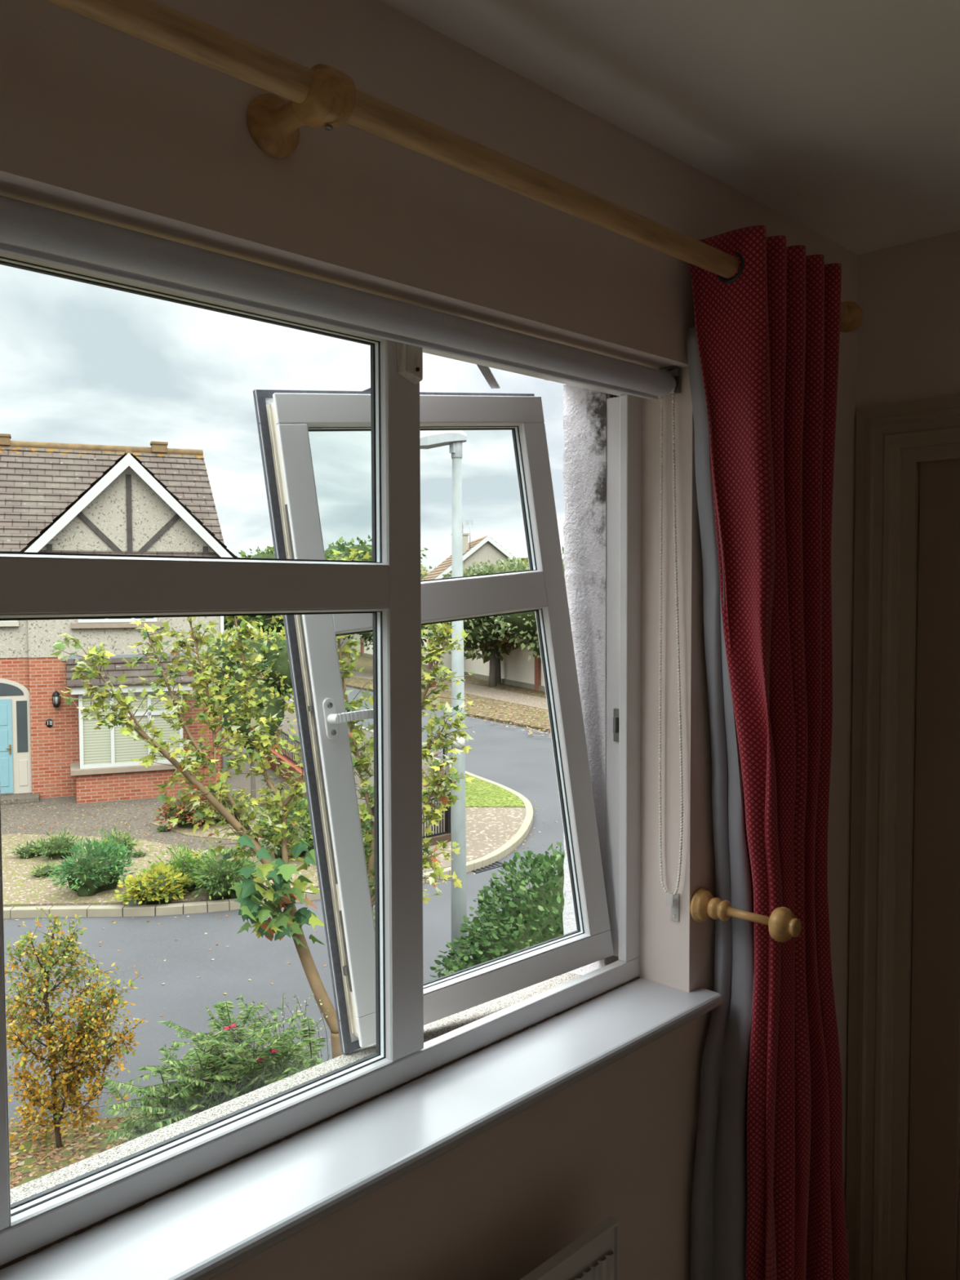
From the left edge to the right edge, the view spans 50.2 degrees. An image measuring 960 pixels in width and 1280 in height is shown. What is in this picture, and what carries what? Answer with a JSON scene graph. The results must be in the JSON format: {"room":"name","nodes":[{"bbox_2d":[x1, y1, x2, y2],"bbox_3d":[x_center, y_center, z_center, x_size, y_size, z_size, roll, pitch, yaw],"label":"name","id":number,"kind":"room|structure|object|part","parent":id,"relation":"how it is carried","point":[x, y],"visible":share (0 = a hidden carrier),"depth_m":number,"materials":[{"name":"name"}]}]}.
{"room":"bedroom","nodes":[
{"label":"bedroom","id":0,"kind":"room"},
{"bbox_2d":[0,0,858,1279],"bbox_3d":[-0.667,0.423,1.124,0.189,2.638,4.635,2,4,44],"label":"wall","id":1,"kind":"structure","parent":0,"point":[100,122],"depth_m":1.69,"materials":[{"name":"beige paint"}]},
{"bbox_2d":[0,241,641,1270],"bbox_3d":[-0.503,0.129,1.567,2.073,1.308,0.382,-3,4,-44],"label":"window","id":2,"kind":"structure","parent":1,"relation":"in","point":[382,997],"depth_m":1.85,"materials":[{"name":"white plastic"}]},
{"bbox_2d":[0,195,683,921],"bbox_3d":[-0.325,0.051,1.395,2.047,1.138,0.070,-3,4,-45],"label":"roller blind","id":3,"kind":"object","parent":2,"relation":"attached to","point":[22,224],"visible":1,"depth_m":1.45,"materials":[{"name":"fabric"}]},
{"bbox_3d":[0.393,0.008,2.103,0.009,1.057,0.062,-3,4,-43],"label":"bead chain","id":4,"kind":"part","parent":3,"relation":"part of","materials":[{"name":"white plastic"}]},
{"bbox_3d":[-0.216,0.143,1.870,0.138,0.077,0.046,-1,3,-19],"label":"handle","id":5,"kind":"part","parent":2,"relation":"part of","materials":[{"name":"white plastic"}]},
{"bbox_3d":[-0.059,0.118,2.045,0.740,1.283,0.178,-2,3,-33],"label":"casement sash","id":6,"kind":"part","parent":2,"relation":"part of","materials":[{"name":"white plastic"}]},
{"bbox_3d":[0.014,-0.512,1.969,0.018,0.013,0.231,0,3,9],"label":"stay arm","id":7,"kind":"part","parent":2,"relation":"part of","materials":[{"name":"metal"}]},
{"bbox_3d":[0.288,0.181,2.175,0.017,0.070,0.018,2,4,44],"label":"striker plate","id":8,"kind":"part","parent":2,"relation":"part of","materials":[{"name":"metal"}]},
{"bbox_2d":[0,976,723,1279],"bbox_3d":[-0.337,0.777,1.403,0.199,0.027,2.191,2,4,44],"label":"window sill","id":9,"kind":"structure","parent":1,"relation":"attached to","point":[203,1228],"depth_m":1.52,"materials":[{"name":"paint"}]},
{"bbox_2d":[45,0,863,332],"bbox_3d":[-0.395,-0.663,1.120,0.140,0.081,3.486,2,4,44],"label":"pole","id":10,"kind":"object","parent":1,"relation":"attached to","point":[322,95],"visible":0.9,"depth_m":1.31,"materials":[{"name":"brown wood"}]},
{"bbox_2d":[687,225,849,1279],"bbox_3d":[0.626,0.438,2.175,0.165,2.445,0.494,2,4,44],"label":"curtain","id":11,"kind":"object","parent":10,"relation":"hanging from","point":[768,1199],"visible":0.98,"depth_m":2.09,"materials":[{"name":"red patterned cloth"},{"name":"grey lining cloth"}]},
{"bbox_2d":[520,1215,619,1279],"bbox_3d":[-0.235,1.385,1.398,0.098,0.689,1.275,2,4,44],"label":"radiator","id":12,"kind":"object","parent":1,"relation":"attached to","point":[594,1255],"visible":1,"depth_m":1.75,"materials":[{"name":"metal"}]},
{"bbox_3d":[-0.204,1.295,1.365,0.014,0.492,1.268,2,4,44],"label":"panel","id":13,"kind":"part","parent":12,"relation":"part of","materials":[{"name":"metal"}]},
{"bbox_3d":[0.237,1.273,1.821,0.020,0.491,0.003,2,4,44],"label":"panel","id":14,"kind":"part","parent":12,"relation":"part of","materials":[{"name":"metal"}]},
{"bbox_2d":[689,887,801,942],"bbox_3d":[0.536,0.554,2.058,0.224,0.072,0.072,2,4,44],"label":"curtain holdback","id":15,"kind":"object","parent":1,"relation":"attached to","point":[783,925],"visible":1,"depth_m":2.06,"materials":[{"name":"brown wood"}]},
{"bbox_3d":[0.467,0.551,2.126,0.031,0.072,0.072,2,4,44],"label":"wall plate","id":16,"kind":"part","parent":15,"relation":"part of","materials":[{"name":"brown wood"}]},
{"bbox_3d":[0.528,0.554,2.066,0.144,0.045,0.045,2,4,44],"label":"stem","id":17,"kind":"part","parent":15,"relation":"part of","materials":[{"name":"brown wood"}]},
{"bbox_3d":[0.596,0.556,1.999,0.056,0.068,0.068,2,4,44],"label":"knob","id":18,"kind":"part","parent":15,"relation":"part of","materials":[{"name":"brown wood"}]},
{"bbox_2d":[846,1226,849,1263],"bbox_3d":[-0.589,1.674,1.107,0.018,0.140,4.435,2,4,44],"label":"baseboard","id":19,"kind":"structure","parent":1,"relation":"attached to","point":[847,1228],"depth_m":2.66,"materials":[{"name":"beige paint"}]},
{"bbox_2d":[545,379,617,975],"bbox_3d":[-0.856,1.551,1.199,0.120,5.600,8.400,2,4,44],"label":"wall","id":20,"kind":"structure","parent":0,"point":[584,473],"depth_m":2.22,"materials":[{"name":"white paint"}]},
{"bbox_2d":[10,972,582,1204],"bbox_3d":[-0.477,0.806,1.570,0.158,0.072,2.010,2,4,44],"label":"sill","id":21,"kind":"structure","parent":20,"relation":"attached to","point":[436,1028],"depth_m":1.74,"materials":[{"name":"concrete"}]},
{"bbox_2d":[379,0,959,254],"bbox_3d":[0.738,-0.897,-0.325,4.145,0.120,4.635,2,4,44],"label":"ceiling","id":22,"kind":"structure","parent":0,"point":[841,118],"depth_m":1.71,"materials":[{"name":"paint"}]},
{"bbox_2d":[856,230,959,408],"bbox_3d":[2.365,0.404,1.321,3.856,2.638,0.100,2,4,44],"label":"wall","id":23,"kind":"structure","parent":0,"point":[908,331],"depth_m":2.49,"materials":[{"name":"beige paint"}]},
{"bbox_2d":[845,394,959,1279],"bbox_3d":[1.386,0.559,2.236,1.174,2.253,0.080,2,4,44],"label":"trim","id":24,"kind":"structure","parent":23,"relation":"attached to","point":[892,440],"depth_m":2.57,"materials":[{"name":"beige paint"}]},
{"bbox_2d":[906,458,959,1279],"bbox_3d":[1.378,0.613,2.230,0.878,2.134,0.099,2,4,44],"label":"door","id":25,"kind":"structure","parent":23,"relation":"in","point":[933,1246],"depth_m":2.50,"materials":[{"name":"paint"}]},
{"label":"outside","id":26,"kind":"structure","parent":0,"visible":0},
{"bbox_2d":[0,700,524,907],"bbox_3d":[-35.358,3.246,31.788,73.119,0.300,34.620,0,3,1],"label":"driveway","id":27,"kind":"structure","parent":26,"point":[240,780],"depth_m":20.55,"materials":[{"name":"grey gravel"}]},
{"bbox_2d":[0,433,237,804],"bbox_3d":[-11.949,-0.863,24.963,10.882,8.360,9.490,-1,3,-22],"label":"house","id":28,"kind":"structure","parent":27,"relation":"on","point":[157,500],"depth_m":22.42,"materials":[{"name":"red brick"}]},
{"bbox_3d":[-10.267,1.610,21.928,0.280,0.440,0.011,-1,3,-22],"label":"door panel","id":29,"kind":"part","parent":28,"relation":"part of","materials":[{"name":"blue paint"}]},
{"bbox_3d":[-10.265,2.160,21.953,0.280,0.460,0.011,-1,3,-22],"label":"door panel","id":30,"kind":"part","parent":28,"relation":"part of","materials":[{"name":"blue paint"}]},
{"bbox_3d":[-10.262,2.839,21.983,0.280,0.620,0.011,-1,3,-22],"label":"door panel","id":31,"kind":"part","parent":28,"relation":"part of","materials":[{"name":"blue paint"}]},
{"bbox_2d":[0,433,11,444],"bbox_3d":[-11.801,-4.932,25.286,0.420,0.260,0.360,-1,3,-22],"label":"vent","id":32,"kind":"object","parent":28,"relation":"attached to","point":[5,439],"depth_m":25.17,"materials":[{"name":"tile"}]},
{"bbox_3d":[-10.444,2.288,21.908,0.820,2.030,0.033,-1,3,-22],"label":"door","id":33,"kind":"part","parent":28,"relation":"part of","materials":[{"name":"blue paint"}]},
{"bbox_3d":[-10.109,2.348,21.992,0.090,0.200,0.070,-1,3,-22],"label":"door handle","id":34,"kind":"part","parent":28,"relation":"part of","materials":[{"name":"gold metal"}]},
{"bbox_3d":[-10.764,-0.327,21.652,1.870,0.100,0.120,-1,3,-22],"label":"window sill","id":35,"kind":"part","parent":28,"relation":"part of","materials":[{"name":"beige concrete"}]},
{"bbox_3d":[-10.457,2.071,21.930,1.570,2.520,0.040,-1,3,-22],"label":"door frame","id":36,"kind":"part","parent":28,"relation":"part of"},
{"bbox_2d":[16,700,27,752],"bbox_3d":[-9.883,1.865,22.127,0.210,1.110,0.016,-1,3,-22],"label":"window","id":37,"kind":"structure","parent":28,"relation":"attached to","point":[21,705],"depth_m":22.12,"materials":[{"name":"grey glass"}]},
{"bbox_3d":[-9.880,2.874,22.174,0.170,0.570,0.016,-1,3,-22],"label":"panel","id":38,"kind":"part","parent":28,"relation":"part of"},
{"bbox_3d":[-9.344,1.803,22.245,0.148,0.183,0.020,-1,3,-22],"label":"number plate","id":39,"kind":"part","parent":28,"relation":"part of","materials":[{"name":"black metal"}]},
{"bbox_3d":[-9.166,1.292,22.177,0.124,0.175,0.124,-1,3,-22],"label":"lantern glass","id":40,"kind":"part","parent":28,"relation":"part of","materials":[{"name":"glass"}]},
{"bbox_3d":[-8.005,-0.967,22.640,1.500,1.000,0.008,-1,3,-22],"label":"pane","id":41,"kind":"part","parent":28,"relation":"part of","materials":[{"name":"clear glass"}]},
{"bbox_3d":[-7.990,-0.327,22.637,1.950,0.110,0.140,-1,3,-22],"label":"window sill","id":42,"kind":"part","parent":28,"relation":"part of","materials":[{"name":"concrete"}]},
{"bbox_3d":[-7.617,2.749,22.442,2.510,0.120,1.030,-1,3,-22],"label":"bay sill","id":43,"kind":"part","parent":28,"relation":"part of","materials":[{"name":"concrete"}]},
{"bbox_3d":[-7.494,1.905,22.065,1.960,1.450,0.008,-1,3,-22],"label":"pane","id":44,"kind":"part","parent":28,"relation":"part of","materials":[{"name":"glass"}]},
{"bbox_2d":[150,441,168,452],"bbox_3d":[-8.353,-5.007,26.682,0.420,0.260,0.360,-1,3,-22],"label":"vent","id":45,"kind":"object","parent":28,"relation":"attached to","point":[156,446],"depth_m":26.54,"materials":[{"name":"tile"}]},
{"bbox_2d":[155,823,170,832],"bbox_3d":[-5.889,3.495,19.112,0.340,0.164,0.410,2,4,44],"label":"weed","id":46,"kind":"object","parent":27,"relation":"on","point":[162,828],"visible":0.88,"depth_m":19.03,"materials":[{"name":"green plant"}]},
{"bbox_2d":[267,728,306,796],"bbox_3d":[-4.061,2.841,23.179,0.280,1.065,6.698,-1,3,-22],"label":"wall","id":47,"kind":"structure","parent":27,"relation":"on","point":[286,757],"depth_m":24.32,"materials":[{"name":"red brick"}]},
{"bbox_3d":[-4.062,2.589,23.168,0.035,0.560,6.697,-1,3,-22],"label":"railing","id":48,"kind":"part","parent":47,"relation":"part of","materials":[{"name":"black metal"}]},
{"bbox_2d":[372,735,451,847],"bbox_3d":[-0.788,3.007,21.309,1.259,0.880,8.671,0,3,6],"label":"iron railing","id":49,"kind":"object","parent":27,"relation":"on","point":[446,833],"visible":0.32,"depth_m":18.19,"materials":[{"name":"black iron"},{"name":"red brick"}]},
{"bbox_3d":[-0.571,3.142,18.280,0.070,0.880,0.070,2,4,44],"label":"post","id":50,"kind":"part","parent":49,"relation":"part of","materials":[{"name":"black metal"}]},
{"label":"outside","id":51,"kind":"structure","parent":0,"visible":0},
{"bbox_2d":[350,671,547,710],"bbox_3d":[-0.428,2.337,46.127,3.627,0.050,28.701,-2,3,-28],"label":"footpath","id":52,"kind":"structure","parent":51,"point":[470,689],"depth_m":44.74,"materials":[{"name":"beige concrete"}]},
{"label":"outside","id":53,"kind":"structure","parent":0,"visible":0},
{"bbox_2d":[8,1104,190,1189],"bbox_3d":[-3.620,4.397,3.780,7.402,0.300,40.000,2,4,44],"label":"flower bed","id":54,"kind":"object","parent":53,"point":[39,1166],"visible":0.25,"depth_m":8.20,"materials":[{"name":"soil"}]},
{"bbox_2d":[4,906,148,1151],"bbox_3d":[-3.302,3.149,8.148,1.196,2.150,1.186,-1,3,-26],"label":"shrub","id":55,"kind":"object","parent":54,"relation":"on","point":[72,1042],"visible":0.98,"depth_m":8.03,"materials":[{"name":"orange plant"}]},
{"bbox_2d":[100,994,326,1146],"bbox_3d":[-1.816,3.246,7.315,1.704,1.682,1.732,-1,3,-16],"label":"feathery shrub","id":56,"kind":"object","parent":54,"relation":"on","point":[233,1076],"visible":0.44,"depth_m":6.95,"materials":[{"name":"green plant"}]},
{"bbox_2d":[222,1023,293,1074],"bbox_3d":[-1.264,3.306,7.314,0.264,1.547,1.282,1,3,32],"label":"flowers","id":57,"kind":"object","parent":54,"relation":"on","point":[233,1025],"visible":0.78,"depth_m":6.88,"materials":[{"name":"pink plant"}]},
{"bbox_3d":[-1.681,2.579,6.813,0.049,0.022,0.048,2,4,44],"label":"flower","id":58,"kind":"part","parent":57,"relation":"part of","materials":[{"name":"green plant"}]},
{"bbox_3d":[-1.642,2.566,6.823,0.049,0.022,0.048,2,4,44],"label":"flower","id":59,"kind":"part","parent":57,"relation":"part of","materials":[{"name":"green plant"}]},
{"bbox_3d":[-1.389,2.759,6.889,0.049,0.022,0.048,2,4,44],"label":"flower","id":60,"kind":"part","parent":57,"relation":"part of","materials":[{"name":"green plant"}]},
{"bbox_2d":[50,545,475,1058],"bbox_3d":[-1.710,1.605,8.768,3.363,4.872,1.673,-1,3,-10],"label":"maple tree","id":61,"kind":"object","parent":54,"relation":"on","point":[250,894],"visible":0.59,"depth_m":8.67,"materials":[{"name":"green plant"}]},
{"bbox_2d":[247,992,331,1070],"bbox_3d":[-1.491,3.317,8.009,0.668,1.466,1.194,0,3,-5],"label":"weeds","id":62,"kind":"object","parent":54,"relation":"on","point":[313,994],"visible":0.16,"depth_m":7.85,"materials":[{"name":"green plant"}]},
{"bbox_2d":[429,841,564,978],"bbox_3d":[0.894,2.988,8.966,2.316,2.480,2.633,2,4,44],"label":"bush","id":63,"kind":"object","parent":54,"relation":"on","point":[534,916],"visible":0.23,"depth_m":8.74,"materials":[{"name":"green plant"}]},
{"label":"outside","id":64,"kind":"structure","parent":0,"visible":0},
{"bbox_2d":[422,807,525,872],"bbox_3d":[-0.456,3.597,18.250,1.973,0.050,6.063,1,3,16],"label":"footpath","id":65,"kind":"structure","parent":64,"point":[487,828],"depth_m":19.01,"materials":[{"name":"beige concrete"}]},
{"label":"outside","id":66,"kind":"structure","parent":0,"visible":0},
{"bbox_2d":[1,834,319,906],"bbox_3d":[-6.556,3.678,16.753,9.628,0.050,4.584,0,3,-6],"label":"gravel bed","id":67,"kind":"object","parent":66,"point":[20,888],"visible":0.38,"depth_m":16.02,"materials":[{"name":"beige gravel"}]},
{"bbox_2d":[6,839,43,858],"bbox_3d":[-7.561,3.506,17.240,0.502,0.324,0.614,1,3,22],"label":"bush","id":68,"kind":"object","parent":67,"relation":"on","point":[24,852],"visible":0.78,"depth_m":17.12,"materials":[{"name":"green plant"}]},
{"bbox_2d":[27,859,60,878],"bbox_3d":[-6.807,3.599,16.075,0.553,0.292,0.636,2,4,44],"label":"bush","id":69,"kind":"object","parent":67,"relation":"on","point":[45,871],"visible":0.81,"depth_m":15.98,"materials":[{"name":"green plant"}]},
{"bbox_2d":[30,827,85,859],"bbox_3d":[-7.028,3.425,17.145,0.699,0.594,0.928,2,4,44],"label":"bush","id":70,"kind":"object","parent":67,"relation":"on","point":[52,850],"visible":0.89,"depth_m":17.01,"materials":[{"name":"green plant"}]},
{"bbox_2d":[46,827,146,897],"bbox_3d":[-5.718,3.291,15.118,1.173,0.982,1.335,0,3,11],"label":"bush","id":71,"kind":"object","parent":67,"relation":"on","point":[92,873],"visible":0.98,"depth_m":14.98,"materials":[{"name":"green plant"}]},
{"bbox_2d":[93,824,137,857],"bbox_3d":[-6.131,3.410,17.193,0.704,0.602,0.737,1,3,27],"label":"bush","id":72,"kind":"object","parent":67,"relation":"on","point":[118,841],"visible":0.48,"depth_m":17.19,"materials":[{"name":"green plant"}]},
{"bbox_2d":[127,896,137,905],"bbox_3d":[-4.925,3.657,14.527,0.050,0.220,0.140,2,4,44],"label":"litter","id":73,"kind":"object","parent":67,"relation":"on","point":[131,903],"visible":0.39,"depth_m":14.50,"materials":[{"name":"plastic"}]},
{"bbox_2d":[130,848,148,857],"bbox_3d":[-5.743,3.580,17.181,0.291,0.159,0.351,2,4,44],"label":"weed","id":74,"kind":"object","parent":67,"relation":"on","point":[140,854],"visible":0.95,"depth_m":17.15,"materials":[{"name":"green plant"}]},
{"bbox_2d":[111,861,192,906],"bbox_3d":[-4.694,3.475,14.728,0.902,0.638,1.166,2,4,44],"label":"bush","id":75,"kind":"object","parent":67,"relation":"on","point":[154,887],"visible":1,"depth_m":14.53,"materials":[{"name":"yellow plant"}]},
{"bbox_2d":[147,843,213,892],"bbox_3d":[-4.371,3.388,15.298,0.963,0.786,1.274,2,4,44],"label":"bush","id":76,"kind":"object","parent":67,"relation":"on","point":[184,863],"visible":0.42,"depth_m":15.13,"materials":[{"name":"green plant"}]},
{"bbox_2d":[186,843,261,899],"bbox_3d":[-3.619,3.376,14.897,1.069,0.872,1.293,2,4,44],"label":"bush","id":77,"kind":"object","parent":67,"relation":"on","point":[218,877],"visible":0.75,"depth_m":14.67,"materials":[{"name":"green plant"}]},
{"bbox_2d":[249,791,314,858],"bbox_3d":[-3.145,3.156,17.156,1.299,1.246,1.478,2,4,44],"label":"bush","id":78,"kind":"object","parent":67,"relation":"on","point":[303,803],"visible":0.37,"depth_m":16.88,"materials":[{"name":"green plant"}]},
{"bbox_2d":[360,817,371,867],"bbox_3d":[-1.963,3.258,16.355,1.009,0.992,1.191,2,4,44],"label":"bush","id":79,"kind":"object","parent":67,"relation":"on","point":[362,825],"visible":0.02,"depth_m":16.20,"materials":[{"name":"green plant"}]},
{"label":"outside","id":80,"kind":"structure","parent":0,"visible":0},
{"bbox_2d":[150,805,287,842],"bbox_3d":[-3.530,3.549,19.412,5.440,0.050,2.736,1,3,23],"label":"gravel bed","id":81,"kind":"object","parent":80,"point":[188,832],"visible":0.24,"depth_m":19.12,"materials":[{"name":"beige gravel"}]},
{"bbox_2d":[154,783,223,829],"bbox_3d":[-5.479,3.176,19.445,1.332,0.871,1.220,-1,3,-15],"label":"bush","id":82,"kind":"object","parent":81,"relation":"on","point":[172,810],"visible":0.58,"depth_m":19.17,"materials":[{"name":"green plant"}]},
{"bbox_2d":[213,787,260,823],"bbox_3d":[-4.773,3.210,19.783,0.913,0.796,1.222,2,4,44],"label":"bush","id":83,"kind":"object","parent":81,"relation":"on","point":[217,820],"visible":0.12,"depth_m":19.65,"materials":[{"name":"green plant"}]},
{"bbox_2d":[186,618,299,819],"bbox_3d":[-4.450,1.584,19.838,2.529,4.086,2.284,2,4,44],"label":"tree","id":84,"kind":"object","parent":81,"relation":"on","point":[277,686],"visible":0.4,"depth_m":19.38,"materials":[{"name":"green plant"}]},
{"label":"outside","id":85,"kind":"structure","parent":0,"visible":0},
{"bbox_2d":[431,759,524,807],"bbox_3d":[-0.154,3.321,24.287,1.659,0.060,6.433,0,3,-6],"label":"lawn","id":86,"kind":"structure","parent":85,"point":[479,793],"depth_m":22.19,"materials":[{"name":"green plant"}]},
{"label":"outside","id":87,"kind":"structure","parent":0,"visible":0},
{"bbox_2d":[3,685,564,1127],"bbox_3d":[-46.538,1.582,74.022,230.000,0.500,280.000,2,4,44],"label":"road","id":88,"kind":"structure","parent":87,"point":[517,758],"depth_m":12.86,"materials":[{"name":"grey asphalt"}]},
{"bbox_2d":[3,699,533,919],"bbox_3d":[-5.075,3.032,31.739,10.455,0.130,34.904,0,3,-5],"label":"kerb","id":89,"kind":"object","parent":88,"relation":"on","point":[179,908],"visible":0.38,"depth_m":14.47,"materials":[{"name":"concrete"}]},
{"bbox_2d":[0,677,557,1181],"bbox_3d":[-4.548,3.058,31.044,16.385,0.131,47.006,0,3,8],"label":"fallen leaves","id":90,"kind":"object","parent":88,"relation":"on","point":[21,1147],"visible":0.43,"depth_m":14.12,"materials":[{"name":"brown plant"}]},
{"bbox_2d":[419,430,466,967],"bbox_3d":[-0.416,0.918,10.559,0.580,6.218,0.260,0,3,-3],"label":"street lamp","id":91,"kind":"object","parent":88,"relation":"on","point":[429,439],"visible":0.59,"depth_m":10.50,"materials":[{"name":"metal"}]},
{"bbox_2d":[471,861,503,873],"bbox_3d":[0.041,3.735,16.947,0.480,0.012,0.800,2,4,44],"label":"drain grate","id":92,"kind":"object","parent":88,"relation":"on","point":[495,864],"visible":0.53,"depth_m":16.83,"materials":[{"name":"black metal"}]},
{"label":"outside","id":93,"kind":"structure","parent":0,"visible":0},
{"bbox_2d":[228,629,551,732],"bbox_3d":[-33.059,0.038,102.806,168.779,0.300,220.000,2,4,44],"label":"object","id":94,"kind":"structure","parent":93,"point":[363,661],"depth_m":41.26,"materials":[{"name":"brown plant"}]},
{"bbox_2d":[235,546,275,639],"bbox_3d":[-16.685,-2.790,73.637,9.719,8.071,8.938,2,4,44],"label":"tree","id":95,"kind":"object","parent":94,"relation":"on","point":[268,554],"visible":0.03,"depth_m":71.75,"materials":[{"name":"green plant"}]},
{"bbox_2d":[223,614,350,639],"bbox_3d":[-10.580,-1.024,58.253,10.896,5.888,9.167,2,4,44],"label":"tree","id":96,"kind":"object","parent":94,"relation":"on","point":[268,622],"visible":0.09,"depth_m":57.16,"materials":[{"name":"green plant"}]},
{"bbox_2d":[324,536,354,559],"bbox_3d":[-11.112,-3.515,78.675,8.576,9.026,8.552,1,3,30],"label":"tree","id":97,"kind":"object","parent":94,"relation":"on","point":[340,540],"visible":0.02,"depth_m":78.60,"materials":[{"name":"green plant"}]},
{"bbox_2d":[324,534,428,576],"bbox_3d":[-7.298,-3.378,73.066,8.593,9.230,7.198,0,3,11],"label":"tree","id":98,"kind":"object","parent":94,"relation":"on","point":[362,547],"visible":0.05,"depth_m":71.92,"materials":[{"name":"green plant"}]},
{"bbox_2d":[353,577,435,650],"bbox_3d":[-4.147,-0.812,54.894,6.469,5.724,5.683,2,4,44],"label":"street tree","id":99,"kind":"object","parent":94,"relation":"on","point":[368,636],"visible":0.02,"depth_m":54.03,"materials":[{"name":"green plant"}]},
{"bbox_2d":[421,566,430,579],"bbox_3d":[-7.951,-3.447,89.830,11.214,7.865,10.572,2,4,44],"label":"tree","id":100,"kind":"object","parent":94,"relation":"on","point":[424,569],"visible":0.02,"depth_m":88.14,"materials":[{"name":"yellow plant"}]},
{"bbox_2d":[422,565,435,576],"bbox_3d":[-4.035,-3.516,98.080,14.565,7.232,12.813,0,3,9],"label":"tree","id":101,"kind":"object","parent":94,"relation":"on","point":[430,567],"visible":0.02,"depth_m":98.45,"materials":[{"name":"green plant"}]},
{"bbox_2d":[336,631,545,691],"bbox_3d":[-0.557,0.674,54.666,0.420,2.585,78.061,-1,3,-23],"label":"wall","id":102,"kind":"structure","parent":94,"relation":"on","point":[517,670],"depth_m":49.82,"materials":[{"name":"paint"}]},
{"bbox_2d":[421,520,519,647],"bbox_3d":[-0.219,-3.070,66.451,9.037,8.952,9.650,-1,3,-9],"label":"house","id":103,"kind":"structure","parent":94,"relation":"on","point":[485,548],"depth_m":61.84,"materials":[{"name":"paint"}]},
{"bbox_2d":[426,555,529,686],"bbox_3d":[0.662,-0.829,47.997,5.534,6.344,7.628,2,4,44],"label":"street tree","id":104,"kind":"object","parent":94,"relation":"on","point":[481,631],"visible":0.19,"depth_m":47.10,"materials":[{"name":"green plant"}]},
{"bbox_2d":[465,558,528,684],"bbox_3d":[1.314,-0.864,50.424,6.145,6.189,6.561,0,3,1],"label":"tree","id":105,"kind":"object","parent":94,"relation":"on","point":[500,645],"visible":0.02,"depth_m":49.12,"materials":[{"name":"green plant"}]},
{"bbox_2d":[488,568,526,650],"bbox_3d":[2.705,-0.534,47.603,5.036,5.774,6.040,2,4,44],"label":"tree","id":106,"kind":"object","parent":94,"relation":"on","point":[508,635],"visible":0.03,"depth_m":47.74,"materials":[{"name":"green plant"}]},
{"bbox_2d":[489,559,564,661],"bbox_3d":[3.277,-0.618,44.334,6.572,6.234,5.724,2,4,44],"label":"street tree","id":107,"kind":"object","parent":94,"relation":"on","point":[524,624],"visible":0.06,"depth_m":43.63,"materials":[{"name":"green plant"}]},
{"bbox_2d":[498,546,564,568],"bbox_3d":[5.185,-1.807,59.504,10.350,7.227,7.981,-2,3,-30],"label":"tree","id":108,"kind":"object","parent":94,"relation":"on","point":[562,548],"visible":0.02,"depth_m":57.93,"materials":[{"name":"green plant"}]}
]}

